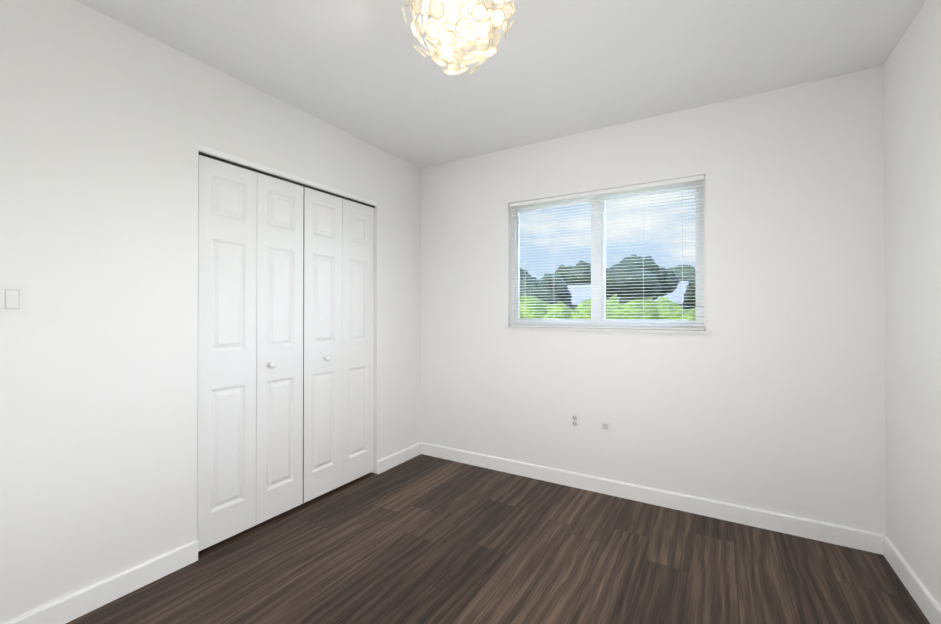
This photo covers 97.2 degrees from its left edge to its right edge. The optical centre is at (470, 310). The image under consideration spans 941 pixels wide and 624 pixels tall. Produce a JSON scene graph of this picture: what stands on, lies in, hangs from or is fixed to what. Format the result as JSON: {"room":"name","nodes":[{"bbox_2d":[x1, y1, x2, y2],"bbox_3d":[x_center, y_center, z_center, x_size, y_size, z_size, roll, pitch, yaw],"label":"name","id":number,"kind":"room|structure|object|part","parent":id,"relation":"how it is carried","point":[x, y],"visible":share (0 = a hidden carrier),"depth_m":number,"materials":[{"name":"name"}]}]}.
{"room":"empty bedroom","nodes":[
{"label":"empty bedroom","id":0,"kind":"room"},
{"bbox_2d":[0,0,420,623],"bbox_3d":[-1.405,-0.005,2.025,0.120,2.440,3.870,0,0,31],"label":"wall","id":1,"kind":"structure","parent":0,"point":[108,126],"depth_m":1.75,"materials":[{"name":"paint"}]},
{"bbox_2d":[0,282,27,315],"bbox_3d":[-1.647,-0.039,1.490,0.012,0.120,0.080,0,0,31],"label":"light switch","id":2,"kind":"object","parent":1,"relation":"attached to","point":[13,299],"visible":1,"depth_m":1.49,"materials":[{"name":"white plastic"}]},
{"bbox_2d":[5,540,197,623],"bbox_3d":[-1.802,1.162,1.221,0.013,0.096,1.855,0,0,31],"label":"baseboard","id":3,"kind":"structure","parent":1,"relation":"attached to","point":[69,608],"depth_m":1.73,"materials":[{"name":"white paint"}]},
{"bbox_2d":[197,155,256,551],"bbox_3d":[-1.288,0.212,2.195,0.034,1.970,0.302,0,0,31],"label":"closet door","id":4,"kind":"structure","parent":1,"relation":"in","point":[226,400],"depth_m":2.17,"materials":[{"name":"white paint"}]},
{"bbox_2d":[256,172,303,524],"bbox_3d":[-1.114,0.214,2.446,0.076,1.970,0.302,0,0,31],"label":"closet door","id":5,"kind":"structure","parent":1,"relation":"in","point":[279,383],"depth_m":2.44,"materials":[{"name":"white paint"}]},
{"bbox_2d":[198,152,374,207],"bbox_3d":[-1.062,-0.789,2.596,0.061,0.039,1.241,0,0,31],"label":"trim","id":6,"kind":"structure","parent":1,"relation":"attached to","point":[255,170],"depth_m":2.42,"materials":[{"name":"grey metal"}]},
{"bbox_2d":[199,145,376,205],"bbox_3d":[-1.025,-0.796,2.574,0.021,0.028,1.245,0,0,31],"label":"trim","id":7,"kind":"structure","parent":1,"relation":"attached to","point":[229,157],"depth_m":2.41,"materials":[{"name":"white paint"}]},
{"bbox_2d":[303,206,303,502],"bbox_3d":[-1.213,0.213,2.323,0.031,1.970,0.631,0,0,31],"label":"slit","id":8,"kind":"object","parent":1,"relation":"attached to","point":[303,354],"visible":0.14,"depth_m":2.58,"materials":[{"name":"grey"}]},
{"bbox_2d":[304,187,341,502],"bbox_3d":[-0.955,0.216,2.713,0.076,1.970,0.302,0,0,31],"label":"closet door","id":9,"kind":"structure","parent":1,"relation":"in","point":[322,343],"depth_m":2.71,"materials":[{"name":"white paint"}]},
{"bbox_2d":[342,198,373,484],"bbox_3d":[-0.817,0.217,2.986,0.034,1.970,0.302,0,0,31],"label":"closet door","id":10,"kind":"structure","parent":1,"relation":"in","point":[357,338],"depth_m":2.97,"materials":[{"name":"white paint"}]},
{"bbox_2d":[377,442,420,473],"bbox_3d":[-0.555,1.174,3.316,0.013,0.096,0.530,0,0,31],"label":"baseboard","id":11,"kind":"structure","parent":1,"relation":"attached to","point":[394,459],"depth_m":3.28,"materials":[{"name":"white paint"}]},
{"bbox_2d":[66,454,929,623],"bbox_3d":[-0.400,1.261,1.419,3.820,0.100,3.870,0,0,31],"label":"floor","id":12,"kind":"structure","parent":0,"point":[422,539],"depth_m":1.96,"materials":[{"name":"brown wood"}]},
{"bbox_2d":[76,0,926,167],"bbox_3d":[-0.400,-1.279,1.434,3.820,0.100,3.870,0,0,31],"label":"ceiling","id":13,"kind":"structure","parent":0,"point":[365,71],"depth_m":2.01,"materials":[{"name":"paint"}]},
{"bbox_2d":[402,0,514,74],"bbox_3d":[-0.035,-1.016,1.357,0.362,0.428,0.358,0,0,31],"label":"pendant lamp","id":14,"kind":"object","parent":13,"relation":"hanging from","point":[460,19],"visible":1,"depth_m":1.30,"materials":[{"name":"white glass"}]},
{"bbox_2d":[421,66,885,534],"bbox_3d":[0.851,0.000,2.864,2.900,2.440,0.120,0,0,31],"label":"wall","id":15,"kind":"structure","parent":0,"point":[767,394],"depth_m":2.43,"materials":[{"name":"paint"}]},
{"bbox_2d":[570,412,579,429],"bbox_3d":[0.721,0.763,2.861,0.070,0.115,0.010,0,0,31],"label":"duplex electrical outlet","id":16,"kind":"object","parent":15,"relation":"attached to","point":[574,420],"visible":1,"depth_m":2.86,"materials":[{"name":"white plastic"}]},
{"bbox_2d":[600,420,610,432],"bbox_3d":[0.895,0.773,2.753,0.070,0.076,0.016,0,0,31],"label":"outlet","id":17,"kind":"object","parent":15,"relation":"attached to","point":[605,426],"visible":1,"depth_m":2.75,"materials":[{"name":"white plastic"}]},
{"bbox_2d":[509,175,705,329],"bbox_3d":[0.873,-0.343,2.854,1.300,0.935,0.099,0,0,31],"label":"window","id":18,"kind":"structure","parent":15,"relation":"in","point":[614,260],"depth_m":2.81,"materials":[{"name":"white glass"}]},
{"bbox_2d":[515,206,515,237],"bbox_3d":[0.334,-0.543,3.111,0.007,0.470,0.009,0,0,31],"label":"blind cord","id":19,"kind":"object","parent":18,"relation":"hanging from","point":[515,206],"depth_m":3.11,"materials":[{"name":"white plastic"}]},
{"bbox_2d":[525,243,525,324],"bbox_3d":[0.397,-0.335,3.079,0.002,0.897,0.002,0,0,31],"label":"blind cord","id":20,"kind":"object","parent":18,"relation":"hanging from","point":[525,243],"depth_m":3.10,"materials":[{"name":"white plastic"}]},
{"bbox_3d":[0.854,-0.344,2.822,1.288,0.930,0.026,0,0,31],"label":"window blind rails","id":21,"kind":"part","parent":18,"relation":"part of","materials":[{"name":"white plastic"}]},
{"bbox_3d":[0.881,-0.343,2.867,1.300,0.935,0.068,0,0,31],"label":"window frame","id":22,"kind":"part","parent":18,"relation":"part of","materials":[{"name":"white plastic"}]},
{"bbox_2d":[643,189,643,232],"bbox_3d":[1.105,-0.337,2.658,0.002,0.897,0.002,0,0,31],"label":"blind cord","id":23,"kind":"object","parent":18,"relation":"hanging from","point":[643,232],"depth_m":2.68,"materials":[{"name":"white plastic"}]},
{"bbox_2d":[682,209,682,327],"bbox_3d":[1.298,-0.338,2.543,0.002,0.897,0.002,0,0,31],"label":"blind cord","id":24,"kind":"object","parent":18,"relation":"hanging from","point":[682,209],"depth_m":2.57,"materials":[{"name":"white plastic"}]},
{"bbox_2d":[504,327,710,333],"bbox_3d":[0.851,0.134,2.814,1.350,0.020,0.064,0,0,31],"label":"window sill","id":25,"kind":"structure","parent":15,"relation":"attached to","point":[617,330],"depth_m":2.73,"materials":[{"name":"white stone"}]},
{"bbox_2d":[421,442,883,554],"bbox_3d":[0.817,1.171,2.800,2.900,0.096,0.013,0,0,31],"label":"baseboard","id":26,"kind":"structure","parent":15,"relation":"attached to","point":[872,542],"depth_m":2.52,"materials":[{"name":"white paint"}]},
{"bbox_2d":[883,0,940,606],"bbox_3d":[1.190,-0.015,0.480,0.120,2.440,3.870,0,0,31],"label":"wall","id":27,"kind":"structure","parent":0,"point":[912,167],"depth_m":1.75,"materials":[{"name":"paint"}]},
{"bbox_2d":[883,535,940,623],"bbox_3d":[1.133,1.157,0.507,0.013,0.096,3.630,0,0,31],"label":"baseboard","id":28,"kind":"structure","parent":27,"relation":"attached to","point":[926,602],"depth_m":1.75,"materials":[{"name":"white paint"}]},
{"label":"outside","id":29,"kind":"structure","parent":0,"visible":0},
{"bbox_3d":[23.842,1.993,39.436,85.000,0.200,86.230,0,0,31],"label":"ground","id":30,"kind":"structure","parent":29,"visible":0},
{"bbox_2d":[520,268,535,279],"bbox_3d":[2.841,-0.556,27.566,3.634,4.853,4.203,0,0,31],"label":"tree","id":31,"kind":"object","parent":30,"relation":"on","point":[522,271],"depth_m":26.04,"materials":[{"name":"green plant"}]},
{"bbox_2d":[520,274,571,306],"bbox_3d":[1.738,0.414,11.013,1.910,2.711,1.930,0,0,31],"label":"tree","id":32,"kind":"object","parent":30,"relation":"on","point":[551,294],"depth_m":10.34,"materials":[{"name":"green plant"}]},
{"bbox_2d":[554,260,606,284],"bbox_3d":[6.529,-0.525,24.099,3.370,4.749,3.120,0,0,31],"label":"tree","id":33,"kind":"object","parent":30,"relation":"on","point":[570,276],"depth_m":23.09,"materials":[{"name":"green plant"}]},
{"bbox_2d":[520,293,695,329],"bbox_3d":[2.047,0.923,7.971,7.803,2.548,1.850,0,0,31],"label":"shrubs","id":34,"kind":"object","parent":30,"relation":"on","point":[614,306],"depth_m":7.20,"materials":[{"name":"green plant"}]},
{"bbox_2d":[567,281,688,309],"bbox_3d":[6.104,0.356,16.970,16.500,2.900,9.000,0,0,31],"label":"house","id":35,"kind":"structure","parent":30,"relation":"on","point":[587,294],"depth_m":14.41,"materials":[{"name":"grey"}]},
{"bbox_2d":[606,255,678,304],"bbox_3d":[3.806,0.213,9.587,1.751,3.095,2.082,0,0,31],"label":"tree","id":36,"kind":"object","parent":30,"relation":"on","point":[626,285],"depth_m":9.03,"materials":[{"name":"green plant"}]},
{"bbox_2d":[668,265,694,280],"bbox_3d":[11.578,-0.346,22.882,3.159,4.376,3.819,0,0,31],"label":"tree","id":37,"kind":"object","parent":30,"relation":"on","point":[676,269],"depth_m":21.25,"materials":[{"name":"green plant"}]},
{"bbox_2d":[683,278,695,308],"bbox_3d":[5.809,0.259,9.091,2.116,2.997,2.409,0,0,31],"label":"tree","id":38,"kind":"object","parent":30,"relation":"on","point":[689,293],"depth_m":9.62,"materials":[{"name":"green plant"}]}
]}

